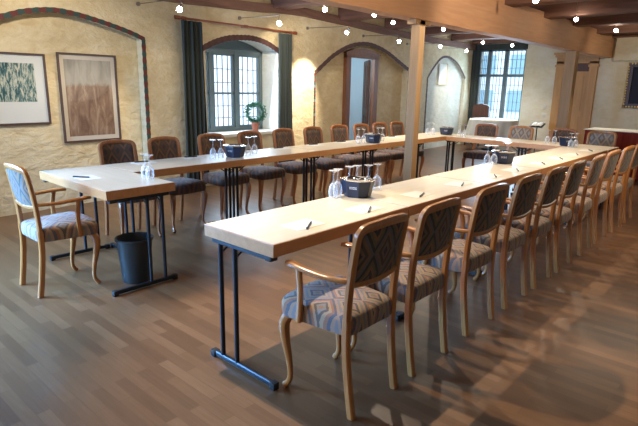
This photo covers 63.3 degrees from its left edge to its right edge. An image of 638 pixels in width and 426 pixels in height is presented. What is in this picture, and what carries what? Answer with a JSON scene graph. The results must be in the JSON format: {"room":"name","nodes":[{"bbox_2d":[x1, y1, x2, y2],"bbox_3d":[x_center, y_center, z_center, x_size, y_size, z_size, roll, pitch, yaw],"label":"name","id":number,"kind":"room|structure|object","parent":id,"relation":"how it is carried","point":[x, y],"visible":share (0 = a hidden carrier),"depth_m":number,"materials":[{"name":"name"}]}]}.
{"room":"assembly chamber","nodes":[
{"label":"assembly chamber","id":0,"kind":"room"},
{"bbox_2d":[0,0,474,216],"bbox_3d":[-0.833,-2.013,8.169,0.160,2.860,15.367,12,18,38],"label":"wall","id":1,"kind":"structure","parent":0,"point":[40,147],"depth_m":6.62,"materials":[{"name":"paint"}]},
{"bbox_2d":[0,52,51,125],"bbox_3d":[-3.256,-1.294,5.417,0.030,0.750,0.817,12,18,38],"label":"framed picture","id":2,"kind":"object","parent":1,"relation":"attached to","point":[24,93],"visible":1,"depth_m":5.54,"materials":[{"name":"grey paper"}]},
{"bbox_2d":[0,62,36,101],"bbox_3d":[-3.256,-1.363,5.402,0.002,0.400,0.572,12,18,38],"label":"print","id":3,"kind":"object","parent":2,"relation":"attached to","point":[18,80],"depth_m":5.49,"materials":[{"name":"green paper"}]},
{"bbox_2d":[0,7,150,157],"bbox_3d":[-2.862,-1.111,5.722,0.006,2.193,2.245,12,18,38],"label":"trim","id":4,"kind":"structure","parent":1,"relation":"attached to","point":[35,9],"depth_m":5.95,"materials":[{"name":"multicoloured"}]},
{"bbox_2d":[56,52,121,142],"bbox_3d":[-2.694,-1.353,6.109,0.030,1.005,0.702,12,18,38],"label":"framed picture","id":5,"kind":"object","parent":1,"relation":"attached to","point":[88,83],"visible":0.98,"depth_m":6.09,"materials":[{"name":"grey"}]},
{"bbox_2d":[63,59,114,136],"bbox_3d":[-2.696,-1.353,6.111,0.002,0.865,0.561,12,18,38],"label":"print","id":6,"kind":"object","parent":5,"relation":"attached to","point":[88,84],"depth_m":6.10},
{"bbox_2d":[136,0,183,11],"bbox_3d":[-1.837,-2.366,5.939,0.909,0.183,0.073,13,18,40],"label":"wall spotlight","id":7,"kind":"object","parent":1,"relation":"attached to","point":[179,8],"visible":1,"depth_m":5.73,"materials":[{"name":"silver metal"}]},
{"bbox_2d":[174,15,296,34],"bbox_3d":[-1.116,-2.671,7.407,0.120,0.048,2.303,12,18,38],"label":"curtain rod","id":8,"kind":"object","parent":1,"relation":"attached to","point":[175,16],"visible":1,"depth_m":7.21,"materials":[{"name":"brown wood"}]},
{"bbox_2d":[181,20,208,183],"bbox_3d":[-1.670,-1.442,6.984,0.082,2.162,0.381,12,18,38],"label":"curtain","id":9,"kind":"object","parent":8,"relation":"hanging from","point":[192,36],"visible":0.78,"depth_m":6.91,"materials":[{"name":"fabric"}]},
{"bbox_2d":[278,33,292,162],"bbox_3d":[-0.542,-1.744,8.324,0.082,2.155,0.335,12,18,38],"label":"curtain","id":10,"kind":"object","parent":8,"relation":"hanging from","point":[285,40],"visible":0.74,"depth_m":8.22,"materials":[{"name":"green fabric"}]},
{"bbox_2d":[205,40,272,137],"bbox_3d":[-1.262,-1.906,7.853,0.500,1.425,1.581,12,18,38],"label":"window","id":11,"kind":"structure","parent":1,"relation":"in","point":[235,49],"depth_m":8.03,"materials":[{"name":"bluegrey paint"},{"name":"glass"}]},
{"bbox_2d":[243,100,267,130],"bbox_3d":[-1.011,-1.547,8.205,0.409,0.482,0.133,-4,15,-20],"label":"plant","id":12,"kind":"object","parent":11,"relation":"on","point":[255,125],"visible":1,"depth_m":8.19,"materials":[{"name":"green plant"}]},
{"bbox_2d":[203,35,278,53],"bbox_3d":[-1.111,-2.458,7.564,0.006,0.290,1.555,12,18,38],"label":"trim","id":13,"kind":"structure","parent":1,"relation":"attached to","point":[213,42],"depth_m":7.49,"materials":[{"name":"red"}]},
{"bbox_2d":[239,40,277,129],"bbox_3d":[-1.272,-1.930,7.867,0.440,1.386,1.452,12,18,38],"label":"window reveal","id":14,"kind":"object","parent":1,"relation":"in","point":[269,56],"depth_m":8.37,"materials":[{"name":"white paint"}]},
{"bbox_2d":[238,15,281,25],"bbox_3d":[-0.831,-2.658,7.163,0.866,0.179,0.093,13,18,40],"label":"wall spotlight","id":15,"kind":"object","parent":1,"relation":"attached to","point":[279,23],"visible":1,"depth_m":7.03,"materials":[{"name":"silver metal"}]},
{"bbox_2d":[313,73,315,125],"bbox_3d":[-0.085,-1.600,9.087,0.006,1.650,0.050,12,18,38],"label":"trim","id":16,"kind":"structure","parent":1,"relation":"attached to","point":[314,102],"depth_m":8.99,"materials":[{"name":"red"}]},
{"bbox_2d":[158,0,474,49],"bbox_3d":[-0.748,-3.052,7.808,0.070,0.257,15.095,12,18,38],"label":"beam","id":17,"kind":"structure","parent":1,"relation":"attached to","point":[242,5],"depth_m":8.51,"materials":[{"name":"brown wood"}]},
{"bbox_2d":[306,26,349,33],"bbox_3d":[0.138,-2.921,8.277,0.908,0.162,0.060,13,18,40],"label":"wall spotlight","id":18,"kind":"object","parent":1,"relation":"attached to","point":[307,28],"visible":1,"depth_m":8.08,"materials":[{"name":"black metal"}]},
{"bbox_2d":[341,48,380,154],"bbox_3d":[0.909,-2.183,10.484,0.494,2.155,1.656,6,15,19],"label":"door","id":19,"kind":"structure","parent":1,"relation":"in","point":[363,53],"depth_m":10.37,"materials":[{"name":"brown wood"}]},
{"bbox_2d":[315,42,408,73],"bbox_3d":[0.935,-2.960,10.006,0.006,0.653,3.186,12,18,38],"label":"trim","id":20,"kind":"structure","parent":1,"relation":"attached to","point":[346,47],"depth_m":9.72,"materials":[{"name":"red"}]},
{"bbox_2d":[362,35,400,42],"bbox_3d":[1.143,-3.204,9.518,0.846,0.184,0.060,13,18,40],"label":"wall spotlight","id":21,"kind":"object","parent":1,"relation":"attached to","point":[399,40],"visible":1,"depth_m":9.47,"materials":[{"name":"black metal"}]},
{"bbox_2d":[422,56,465,149],"bbox_3d":[3.139,-2.743,12.840,0.006,2.208,2.085,12,18,38],"label":"trim","id":22,"kind":"structure","parent":1,"relation":"attached to","point":[442,57],"depth_m":12.18,"materials":[{"name":"grey"}]},
{"bbox_2d":[424,58,464,148],"bbox_3d":[3.111,-2.738,12.875,0.080,2.180,2.046,12,18,38],"label":"niche","id":23,"kind":"object","parent":1,"relation":"attached to","point":[444,106],"visible":0.68,"depth_m":12.98,"materials":[{"name":"paint"}]},
{"bbox_2d":[437,64,447,84],"bbox_3d":[3.014,-3.381,12.612,0.040,0.510,0.462,12,18,38],"label":"wall panel","id":24,"kind":"object","parent":23,"relation":"attached to","point":[443,68],"visible":1,"depth_m":12.60,"materials":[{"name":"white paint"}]},
{"bbox_2d":[0,143,637,425],"bbox_3d":[1.886,-0.025,6.278,9.900,0.001,15.600,13,18,40],"label":"floor","id":25,"kind":"structure","parent":0,"point":[564,352],"depth_m":2.99,"materials":[{"name":"brown wood"}]},
{"bbox_2d":[3,162,100,298],"bbox_3d":[-1.874,0.077,3.668,0.462,0.908,0.499,13,18,40],"label":"armchair","id":26,"kind":"object","parent":25,"relation":"on","point":[70,225],"visible":1,"depth_m":3.56,"materials":[{"name":"brown wood"}]},
{"bbox_2d":[39,165,177,296],"bbox_3d":[-1.631,0.083,4.001,1.107,0.740,0.516,13,18,40],"label":"conference table","id":27,"kind":"object","parent":25,"relation":"on","point":[116,185],"visible":0.97,"depth_m":3.73,"materials":[{"name":"beige wood"}]},
{"bbox_2d":[74,175,101,180],"bbox_3d":[-1.721,-0.263,3.845,0.140,0.001,0.200,-12,19,-44],"label":"paper","id":28,"kind":"object","parent":27,"relation":"on","point":[92,177],"visible":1,"depth_m":3.81,"materials":[{"name":"white paper"}]},
{"bbox_2d":[98,139,161,236],"bbox_3d":[-1.778,-0.217,4.875,0.497,0.908,0.428,14,19,42],"label":"dining chair","id":29,"kind":"object","parent":25,"relation":"on","point":[114,151],"visible":0.48,"depth_m":4.92,"materials":[{"name":"brown wood"}]},
{"bbox_2d":[114,232,153,283],"bbox_3d":[-1.366,0.335,3.845,0.293,0.335,0.276,13,18,40],"label":"waste bin","id":30,"kind":"object","parent":25,"relation":"on","point":[132,247],"visible":0.88,"depth_m":3.76,"materials":[{"name":"grey plastic"}]},
{"bbox_2d":[105,154,241,247],"bbox_3d":[-1.306,-0.102,4.781,0.516,0.740,1.107,13,18,40],"label":"conference table","id":31,"kind":"object","parent":25,"relation":"on","point":[179,165],"visible":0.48,"depth_m":4.59,"materials":[{"name":"beige wood"}]},
{"bbox_2d":[132,161,157,164],"bbox_3d":[-1.560,-0.449,4.620,0.140,0.001,0.200,12,17,37],"label":"paper","id":32,"kind":"object","parent":31,"relation":"on","point":[138,163],"visible":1,"depth_m":4.62,"materials":[{"name":"white paper"}]},
{"bbox_2d":[182,156,205,158],"bbox_3d":[-1.211,-0.534,4.997,0.140,0.001,0.200,13,18,41],"label":"paper","id":33,"kind":"object","parent":31,"relation":"on","point":[197,156],"visible":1,"depth_m":4.99,"materials":[{"name":"white paper"}]},
{"bbox_2d":[147,136,207,232],"bbox_3d":[-1.444,-0.305,5.265,0.497,0.908,0.428,13,18,39],"label":"dining chair","id":34,"kind":"object","parent":25,"relation":"on","point":[160,147],"visible":0.74,"depth_m":5.26,"materials":[{"name":"brown wood"}]},
{"bbox_2d":[197,133,250,219],"bbox_3d":[-1.058,-0.414,5.739,0.497,0.908,0.428,12,18,39],"label":"dining chair","id":35,"kind":"object","parent":25,"relation":"on","point":[205,143],"visible":0.76,"depth_m":5.70,"materials":[{"name":"brown wood"}]},
{"bbox_2d":[237,130,286,211],"bbox_3d":[-0.691,-0.511,6.165,0.497,0.908,0.428,13,18,40],"label":"dining chair","id":36,"kind":"object","parent":25,"relation":"on","point":[261,172],"visible":0.78,"depth_m":6.12,"materials":[{"name":"brown wood"}]},
{"bbox_2d":[210,147,319,221],"bbox_3d":[-0.562,-0.284,5.584,0.516,0.740,1.107,13,18,40],"label":"conference table","id":37,"kind":"object","parent":25,"relation":"on","point":[269,155],"visible":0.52,"depth_m":5.35,"materials":[{"name":"beige wood"}]},
{"bbox_2d":[223,144,245,157],"bbox_3d":[-0.830,-0.612,5.096,0.221,0.120,0.188,7,15,24],"label":"cooler","id":38,"kind":"object","parent":37,"relation":"on","point":[231,150],"visible":1,"depth_m":5.03,"materials":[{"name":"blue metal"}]},
{"bbox_2d":[272,128,317,203],"bbox_3d":[-0.317,-0.610,6.597,0.497,0.908,0.428,13,18,39],"label":"dining chair","id":39,"kind":"object","parent":25,"relation":"on","point":[282,137],"visible":0.73,"depth_m":6.56,"materials":[{"name":"brown wood"}]},
{"bbox_2d":[204,194,407,390],"bbox_3d":[-0.031,0.367,2.967,0.516,0.740,1.107,13,18,40],"label":"conference table","id":40,"kind":"object","parent":25,"relation":"on","point":[259,234],"visible":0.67,"depth_m":2.65,"materials":[{"name":"brown wood"}]},
{"bbox_2d":[279,219,325,230],"bbox_3d":[-0.084,0.059,2.663,0.140,0.001,0.200,13,18,40],"label":"paper","id":41,"kind":"object","parent":40,"relation":"on","point":[299,225],"visible":1,"depth_m":2.66,"materials":[{"name":"white paper"}]},
{"bbox_2d":[343,204,381,213],"bbox_3d":[0.260,-0.025,3.031,0.140,0.001,0.200,13,18,39],"label":"paper","id":42,"kind":"object","parent":40,"relation":"on","point":[363,208],"visible":1,"depth_m":3.03,"materials":[{"name":"white paper"}]},
{"bbox_2d":[303,126,345,197],"bbox_3d":[0.061,-0.691,6.961,0.497,0.908,0.428,13,18,39],"label":"dining chair","id":43,"kind":"object","parent":25,"relation":"on","point":[312,134],"visible":0.76,"depth_m":6.91,"materials":[{"name":"brown wood"}]},
{"bbox_2d":[288,141,377,205],"bbox_3d":[0.181,-0.466,6.386,0.516,0.740,1.107,13,18,40],"label":"conference table","id":44,"kind":"object","parent":25,"relation":"on","point":[330,148],"visible":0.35,"depth_m":6.12,"materials":[{"name":"beige wood"}]},
{"bbox_2d":[279,213,408,420],"bbox_3d":[0.117,0.415,2.447,0.499,0.908,0.462,13,18,40],"label":"armchair","id":45,"kind":"object","parent":25,"relation":"on","point":[344,307],"visible":1,"depth_m":2.31,"materials":[{"name":"brown wood"}]},
{"bbox_2d":[329,124,368,187],"bbox_3d":[0.427,-0.791,7.400,0.497,0.908,0.428,14,19,42],"label":"dining chair","id":46,"kind":"object","parent":25,"relation":"on","point":[338,132],"visible":0.62,"depth_m":7.38,"materials":[{"name":"brown wood"}]},
{"bbox_2d":[352,123,390,184],"bbox_3d":[0.771,-0.865,7.728,0.497,0.908,0.428,13,18,40],"label":"dining chair","id":47,"kind":"object","parent":25,"relation":"on","point":[359,129],"visible":0.59,"depth_m":7.70,"materials":[{"name":"brown wood"}]},
{"bbox_2d":[348,136,423,183],"bbox_3d":[0.925,-0.647,7.189,0.516,0.740,1.107,13,18,40],"label":"conference table","id":48,"kind":"object","parent":25,"relation":"on","point":[388,142],"visible":0.26,"depth_m":6.83,"materials":[{"name":"beige wood"}]},
{"bbox_2d":[364,133,381,142],"bbox_3d":[0.697,-0.961,6.643,0.221,0.120,0.188,7,15,24],"label":"cooler","id":49,"kind":"object","parent":48,"relation":"on","point":[370,137],"visible":1,"depth_m":6.58,"materials":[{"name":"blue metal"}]},
{"bbox_2d":[372,122,403,182],"bbox_3d":[1.088,-0.935,8.041,0.497,0.908,0.428,13,18,40],"label":"dining chair","id":50,"kind":"object","parent":25,"relation":"on","point":[376,127],"visible":0.58,"depth_m":7.98,"materials":[{"name":"brown wood"}]},
{"bbox_2d":[387,121,423,177],"bbox_3d":[1.405,-1.006,8.354,0.497,0.908,0.428,13,18,40],"label":"dining chair","id":51,"kind":"object","parent":25,"relation":"on","point":[396,127],"visible":0.55,"depth_m":8.40,"materials":[{"name":"brown wood"}]},
{"bbox_2d":[351,197,460,376],"bbox_3d":[0.452,0.334,2.803,0.498,0.908,0.462,13,18,41],"label":"armchair","id":52,"kind":"object","parent":25,"relation":"on","point":[434,231],"visible":0.62,"depth_m":2.62,"materials":[{"name":"brown wood"}]},
{"bbox_2d":[403,19,430,180],"bbox_3d":[1.105,-1.106,6.068,0.112,2.170,0.314,13,18,40],"label":"pillar","id":53,"kind":"structure","parent":25,"relation":"on","point":[418,26],"depth_m":5.96,"materials":[{"name":"brown wood"}]},
{"bbox_2d":[303,0,614,57],"bbox_3d":[1.372,-2.459,6.051,0.198,0.484,15.180,13,18,40],"label":"ceiling beam","id":54,"kind":"structure","parent":53,"relation":"on","point":[493,18],"depth_m":7.02,"materials":[{"name":"orange wood"}]},
{"bbox_2d":[354,175,488,318],"bbox_3d":[0.715,0.185,3.772,0.516,0.740,1.107,13,18,40],"label":"conference table","id":55,"kind":"object","parent":25,"relation":"on","point":[389,193],"visible":0.31,"depth_m":3.62,"materials":[{"name":"beige wood"}]},
{"bbox_2d":[340,176,375,197],"bbox_3d":[0.251,-0.169,3.373,0.221,0.120,0.188,8,15,25],"label":"cooler","id":56,"kind":"object","parent":55,"relation":"on","point":[352,186],"visible":1,"depth_m":3.31,"materials":[{"name":"blue plastic"}]},
{"bbox_2d":[399,191,431,197],"bbox_3d":[0.652,-0.125,3.474,0.140,0.001,0.200,14,19,43],"label":"paper","id":57,"kind":"object","parent":55,"relation":"on","point":[415,194],"visible":0.93,"depth_m":3.47,"materials":[{"name":"white paper"}]},
{"bbox_2d":[443,181,471,186],"bbox_3d":[1.036,-0.218,3.885,0.140,0.001,0.200,12,18,38],"label":"paper","id":58,"kind":"object","parent":55,"relation":"on","point":[453,183],"visible":1,"depth_m":3.89,"materials":[{"name":"white paper"}]},
{"bbox_2d":[393,132,460,182],"bbox_3d":[1.668,-0.829,7.991,0.516,0.740,1.107,13,18,40],"label":"conference table","id":59,"kind":"object","parent":25,"relation":"on","point":[428,137],"visible":0.26,"depth_m":7.72,"materials":[{"name":"beige wood"}]},
{"bbox_2d":[440,127,454,134],"bbox_3d":[1.977,-1.274,8.025,0.221,0.120,0.188,7,15,24],"label":"cooler","id":60,"kind":"object","parent":59,"relation":"on","point":[443,130],"visible":1,"depth_m":7.96,"materials":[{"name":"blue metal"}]},
{"bbox_2d":[409,183,508,336],"bbox_3d":[0.860,0.234,3.245,0.499,0.908,0.462,14,19,42],"label":"armchair","id":61,"kind":"object","parent":25,"relation":"on","point":[466,256],"visible":0.59,"depth_m":3.07,"materials":[{"name":"brown wood"}]},
{"bbox_2d":[464,104,489,145],"bbox_3d":[4.116,-2.310,13.544,0.440,1.070,0.455,13,18,40],"label":"chair","id":62,"kind":"object","parent":25,"relation":"on","point":[479,110],"visible":0.34,"depth_m":13.59,"materials":[{"name":"brown fabric"}]},
{"bbox_2d":[462,123,498,167],"bbox_3d":[2.567,-0.956,8.243,0.428,0.908,0.497,11,17,35],"label":"dining chair","id":63,"kind":"object","parent":25,"relation":"on","point":[484,129],"visible":0.54,"depth_m":8.23,"materials":[{"name":"brown wood"}]},
{"bbox_2d":[430,163,541,272],"bbox_3d":[1.461,0.002,4.577,0.516,0.740,1.107,13,18,40],"label":"conference table","id":64,"kind":"object","parent":25,"relation":"on","point":[471,173],"visible":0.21,"depth_m":4.40,"materials":[{"name":"beige wood"}]},
{"bbox_2d":[478,173,502,177],"bbox_3d":[1.415,-0.309,4.287,0.140,0.001,0.200,13,18,40],"label":"paper","id":65,"kind":"object","parent":64,"relation":"on","point":[488,175],"visible":0.93,"depth_m":4.29,"materials":[{"name":"white paper"}]},
{"bbox_2d":[502,168,522,171],"bbox_3d":[1.725,-0.384,4.619,0.200,0.001,0.140,-12,19,-43],"label":"paper","id":66,"kind":"object","parent":64,"relation":"on","point":[507,169],"visible":1,"depth_m":4.63,"materials":[{"name":"white paper"}]},
{"bbox_2d":[445,134,531,194],"bbox_3d":[2.471,-0.737,7.680,1.107,0.740,0.516,13,18,40],"label":"conference table","id":67,"kind":"object","parent":25,"relation":"on","point":[460,138],"visible":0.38,"depth_m":7.51,"materials":[{"name":"beige wood"}]},
{"bbox_2d":[481,146,499,150],"bbox_3d":[4.202,-1.898,12.580,1.040,0.730,1.040,13,18,40],"label":"round table","id":68,"kind":"object","parent":25,"relation":"on","point":[490,148],"visible":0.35,"depth_m":12.56,"materials":[{"name":"brown wood"}]},
{"bbox_2d":[464,118,517,137],"bbox_3d":[4.201,-2.058,12.534,1.310,0.421,1.300,13,18,40],"label":"tablecloth","id":69,"kind":"object","parent":68,"relation":"on","point":[504,125],"visible":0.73,"depth_m":12.07,"materials":[{"name":"white fabric"}]},
{"bbox_2d":[448,173,542,308],"bbox_3d":[1.229,0.145,3.637,0.499,0.908,0.462,14,18,41],"label":"armchair","id":70,"kind":"object","parent":25,"relation":"on","point":[523,199],"visible":0.6,"depth_m":3.46,"materials":[{"name":"brown wood"}]},
{"bbox_2d":[506,126,533,156],"bbox_3d":[2.959,-0.864,7.901,0.436,0.908,0.497,14,19,43],"label":"dining chair","id":71,"kind":"object","parent":25,"relation":"on","point":[515,132],"visible":0.23,"depth_m":7.95,"materials":[{"name":"beige fabric"}]},
{"bbox_2d":[480,166,566,288],"bbox_3d":[1.571,0.063,3.999,0.499,0.908,0.462,13,18,40],"label":"armchair","id":72,"kind":"object","parent":25,"relation":"on","point":[553,180],"visible":0.59,"depth_m":3.82,"materials":[{"name":"brown wood"}]},
{"bbox_2d":[489,154,578,224],"bbox_3d":[2.208,-0.180,5.383,0.516,0.740,1.107,13,18,40],"label":"conference table","id":73,"kind":"object","parent":25,"relation":"on","point":[523,160],"visible":0.23,"depth_m":5.22,"materials":[{"name":"beige wood"}]},
{"bbox_2d":[492,150,515,163],"bbox_3d":[1.790,-0.545,5.033,0.221,0.120,0.188,5,14,16],"label":"cooler","id":74,"kind":"object","parent":73,"relation":"on","point":[499,156],"visible":1,"depth_m":4.97,"materials":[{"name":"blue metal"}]},
{"bbox_2d":[528,162,547,164],"bbox_3d":[2.149,-0.487,5.073,0.140,0.001,0.200,13,18,40],"label":"paper","id":75,"kind":"object","parent":73,"relation":"on","point":[537,163],"visible":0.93,"depth_m":5.05,"materials":[{"name":"white paper"}]},
{"bbox_2d":[546,157,565,159],"bbox_3d":[2.507,-0.577,5.467,0.200,0.001,0.140,-12,19,-44],"label":"paper","id":76,"kind":"object","parent":73,"relation":"on","point":[556,158],"visible":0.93,"depth_m":5.45,"materials":[{"name":"white paper"}]},
{"bbox_2d":[527,123,544,153],"bbox_3d":[5.012,-1.720,11.981,0.320,0.700,0.320,13,18,40],"label":"book stand","id":77,"kind":"object","parent":25,"relation":"on","point":[536,127],"visible":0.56,"depth_m":11.92,"materials":[{"name":"black metal"}]},
{"bbox_2d":[530,122,543,125],"bbox_3d":[5.019,-2.042,11.902,0.240,0.085,0.202,13,18,40],"label":"open book","id":78,"kind":"object","parent":77,"relation":"on","point":[534,123],"visible":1,"depth_m":11.89,"materials":[{"name":"white paper"}]},
{"bbox_2d":[507,160,586,272],"bbox_3d":[1.904,-0.017,4.356,0.499,0.908,0.462,13,18,40],"label":"armchair","id":79,"kind":"object","parent":25,"relation":"on","point":[573,178],"visible":0.5,"depth_m":4.17,"materials":[{"name":"brown wood"}]},
{"bbox_2d":[545,128,577,184],"bbox_3d":[3.446,-0.763,7.528,0.428,0.908,0.497,13,18,40],"label":"dining chair","id":80,"kind":"object","parent":25,"relation":"on","point":[556,132],"visible":0.24,"depth_m":7.61,"materials":[{"name":"brown wood"}]},
{"bbox_2d":[556,50,579,127],"bbox_3d":[4.758,-1.999,10.010,0.190,2.170,0.190,13,18,40],"label":"pillar","id":81,"kind":"structure","parent":25,"relation":"on","point":[571,57],"depth_m":9.85,"materials":[{"name":"brown wood"}]},
{"bbox_2d":[518,140,618,208],"bbox_3d":[3.294,-0.545,6.961,1.107,0.740,0.516,13,18,40],"label":"conference table","id":82,"kind":"object","parent":25,"relation":"on","point":[546,145],"visible":0.35,"depth_m":6.86,"materials":[{"name":"beige wood"}]},
{"bbox_2d":[558,136,576,146],"bbox_3d":[3.221,-0.929,6.716,0.221,0.120,0.188,5,14,16],"label":"cooler","id":83,"kind":"object","parent":82,"relation":"on","point":[563,140],"visible":0.99,"depth_m":6.65,"materials":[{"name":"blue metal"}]},
{"bbox_2d":[531,146,606,201],"bbox_3d":[2.954,-0.363,6.188,0.516,0.740,1.107,13,18,40],"label":"conference table","id":84,"kind":"object","parent":25,"relation":"on","point":[560,151],"visible":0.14,"depth_m":6.02,"materials":[{"name":"beige wood"}]},
{"bbox_2d":[536,154,606,255],"bbox_3d":[2.306,-0.116,4.790,0.499,0.908,0.462,13,18,39],"label":"armchair","id":85,"kind":"object","parent":25,"relation":"on","point":[583,203],"visible":0.53,"depth_m":4.61,"materials":[{"name":"brown wood"}]},
{"bbox_2d":[552,149,620,243],"bbox_3d":[2.658,-0.204,5.177,0.499,0.908,0.462,13,18,41],"label":"armchair","id":86,"kind":"object","parent":25,"relation":"on","point":[610,162],"visible":0.55,"depth_m":5.00,"materials":[{"name":"brown wood"}]},
{"bbox_2d":[581,131,616,179],"bbox_3d":[3.819,-0.670,7.176,0.436,0.908,0.497,12,18,38],"label":"dining chair","id":87,"kind":"object","parent":25,"relation":"on","point":[600,138],"visible":0.27,"depth_m":7.24,"materials":[{"name":"brown wood"}]},
{"bbox_2d":[572,145,635,232],"bbox_3d":[3.047,-0.295,5.583,0.498,0.908,0.462,14,19,42],"label":"armchair","id":88,"kind":"object","parent":25,"relation":"on","point":[616,188],"visible":0.52,"depth_m":5.40,"materials":[{"name":"brown wood"}]},
{"bbox_2d":[585,144,637,223],"bbox_3d":[3.399,-0.383,5.970,0.498,0.908,0.462,13,18,40],"label":"armchair","id":89,"kind":"object","parent":25,"relation":"on","point":[629,182],"visible":0.4,"depth_m":5.80,"materials":[{"name":"brown wood"}]},
{"bbox_3d":[5.531,-0.940,8.678,1.880,0.775,0.580,13,18,40],"label":"buffet table","id":90,"kind":"object","parent":25,"relation":"on","visible":0},
{"bbox_2d":[583,130,637,179],"bbox_3d":[5.531,-0.954,8.675,1.962,0.765,0.662,13,18,40],"label":"table skirt","id":91,"kind":"object","parent":90,"relation":"on","point":[624,139],"visible":0.25,"depth_m":8.61,"materials":[{"name":"red fabric"}]},
{"bbox_2d":[584,127,637,132],"bbox_3d":[5.538,-1.334,8.581,1.970,0.012,0.670,13,18,40],"label":"tablecloth","id":92,"kind":"object","parent":90,"relation":"on","point":[593,128],"visible":1,"depth_m":8.89,"materials":[{"name":"fabric"}]},
{"bbox_2d":[349,58,371,153],"bbox_3d":[0.378,-2.348,10.811,1.447,2.300,1.900,13,18,40],"label":"wall","id":93,"kind":"structure","parent":0,"point":[357,64],"depth_m":11.61,"materials":[{"name":"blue paint"}]},
{"bbox_2d":[475,39,637,149],"bbox_3d":[7.042,-2.668,11.474,9.900,2.860,0.300,13,18,40],"label":"wall","id":94,"kind":"structure","parent":0,"point":[540,69],"depth_m":12.38,"materials":[{"name":"beige paint"}]},
{"bbox_2d":[477,43,527,124],"bbox_3d":[4.645,-3.290,13.402,1.330,2.060,0.200,13,18,40],"label":"window","id":95,"kind":"structure","parent":94,"relation":"in","point":[490,48],"depth_m":13.37,"materials":[{"name":"blue paint"}]},
{"bbox_2d":[467,45,480,123],"bbox_3d":[4.026,-3.171,13.814,0.456,2.490,0.085,13,18,40],"label":"curtain","id":96,"kind":"object","parent":95,"relation":"hanging from","point":[477,52],"visible":0.47,"depth_m":13.66,"materials":[{"name":"grey fabric"}]},
{"bbox_2d":[547,52,599,143],"bbox_3d":[5.938,-2.574,12.180,1.000,2.300,0.190,13,18,40],"label":"door","id":97,"kind":"structure","parent":94,"relation":"in","point":[588,66],"depth_m":12.07,"materials":[{"name":"brown wood"}]},
{"bbox_2d":[614,37,637,60],"bbox_3d":[8.553,-3.167,9.636,5.430,0.560,0.190,13,18,40],"label":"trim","id":98,"kind":"structure","parent":94,"relation":"attached to","point":[626,49],"depth_m":11.22,"materials":[{"name":"beige paint"}]},
{"bbox_2d":[622,63,637,107],"bbox_3d":[7.157,-2.727,11.094,1.057,0.964,0.077,13,18,40],"label":"framed picture","id":99,"kind":"object","parent":94,"relation":"attached to","point":[630,98],"visible":1,"depth_m":11.36,"materials":[{"name":"grey"}]},
{"bbox_2d":[628,67,637,103],"bbox_3d":[7.180,-2.730,11.107,0.860,0.780,0.002,13,18,40],"label":"print","id":100,"kind":"object","parent":99,"relation":"attached to","point":[633,77],"depth_m":11.35,"materials":[{"name":"black"}]},
{"label":"ceiling","id":101,"kind":"structure","parent":0,"visible":0},
{"bbox_2d":[271,0,326,9],"bbox_3d":[2.506,-2.536,5.188,8.437,0.301,0.320,13,18,40],"label":"beam","id":102,"kind":"structure","parent":101,"relation":"attached to","point":[279,4],"depth_m":7.64,"materials":[{"name":"brown wood"}]},
{"bbox_2d":[338,0,592,21],"bbox_3d":[3.590,-2.814,6.415,8.515,0.301,0.320,13,18,40],"label":"beam","id":103,"kind":"structure","parent":101,"relation":"attached to","point":[348,15],"depth_m":8.51,"materials":[{"name":"brown wood"}]},
{"bbox_2d":[385,0,637,29],"bbox_3d":[4.590,-3.074,7.545,8.587,0.297,0.322,13,18,40],"label":"beam","id":104,"kind":"structure","parent":101,"relation":"attached to","point":[593,8],"depth_m":7.91,"materials":[{"name":"brown wood"}]},
{"bbox_2d":[425,13,637,35],"bbox_3d":[5.551,-3.319,8.633,8.656,0.302,0.320,13,18,40],"label":"beam","id":105,"kind":"structure","parent":101,"relation":"attached to","point":[630,18],"depth_m":9.10,"materials":[{"name":"brown wood"}]},
{"bbox_2d":[451,24,637,40],"bbox_3d":[6.527,-3.570,9.738,8.726,0.302,0.317,13,18,40],"label":"beam","id":106,"kind":"structure","parent":101,"relation":"attached to","point":[622,29],"depth_m":10.35,"materials":[{"name":"brown wood"}]},
{"bbox_2d":[472,34,637,44],"bbox_3d":[7.313,-3.774,10.627,8.783,0.299,0.321,13,18,40],"label":"beam","id":107,"kind":"structure","parent":101,"relation":"attached to","point":[615,36],"depth_m":12.84,"materials":[{"name":"brown wood"}]},
{"label":"outside","id":108,"kind":"structure","parent":0,"visible":0},
{"bbox_2d":[479,51,525,119],"bbox_3d":[16.181,-5.501,27.274,14.000,7.200,8.050,13,18,40],"label":"neighbouring house","id":109,"kind":"structure","parent":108,"point":[513,67],"depth_m":27.34,"materials":[{"name":"white"}]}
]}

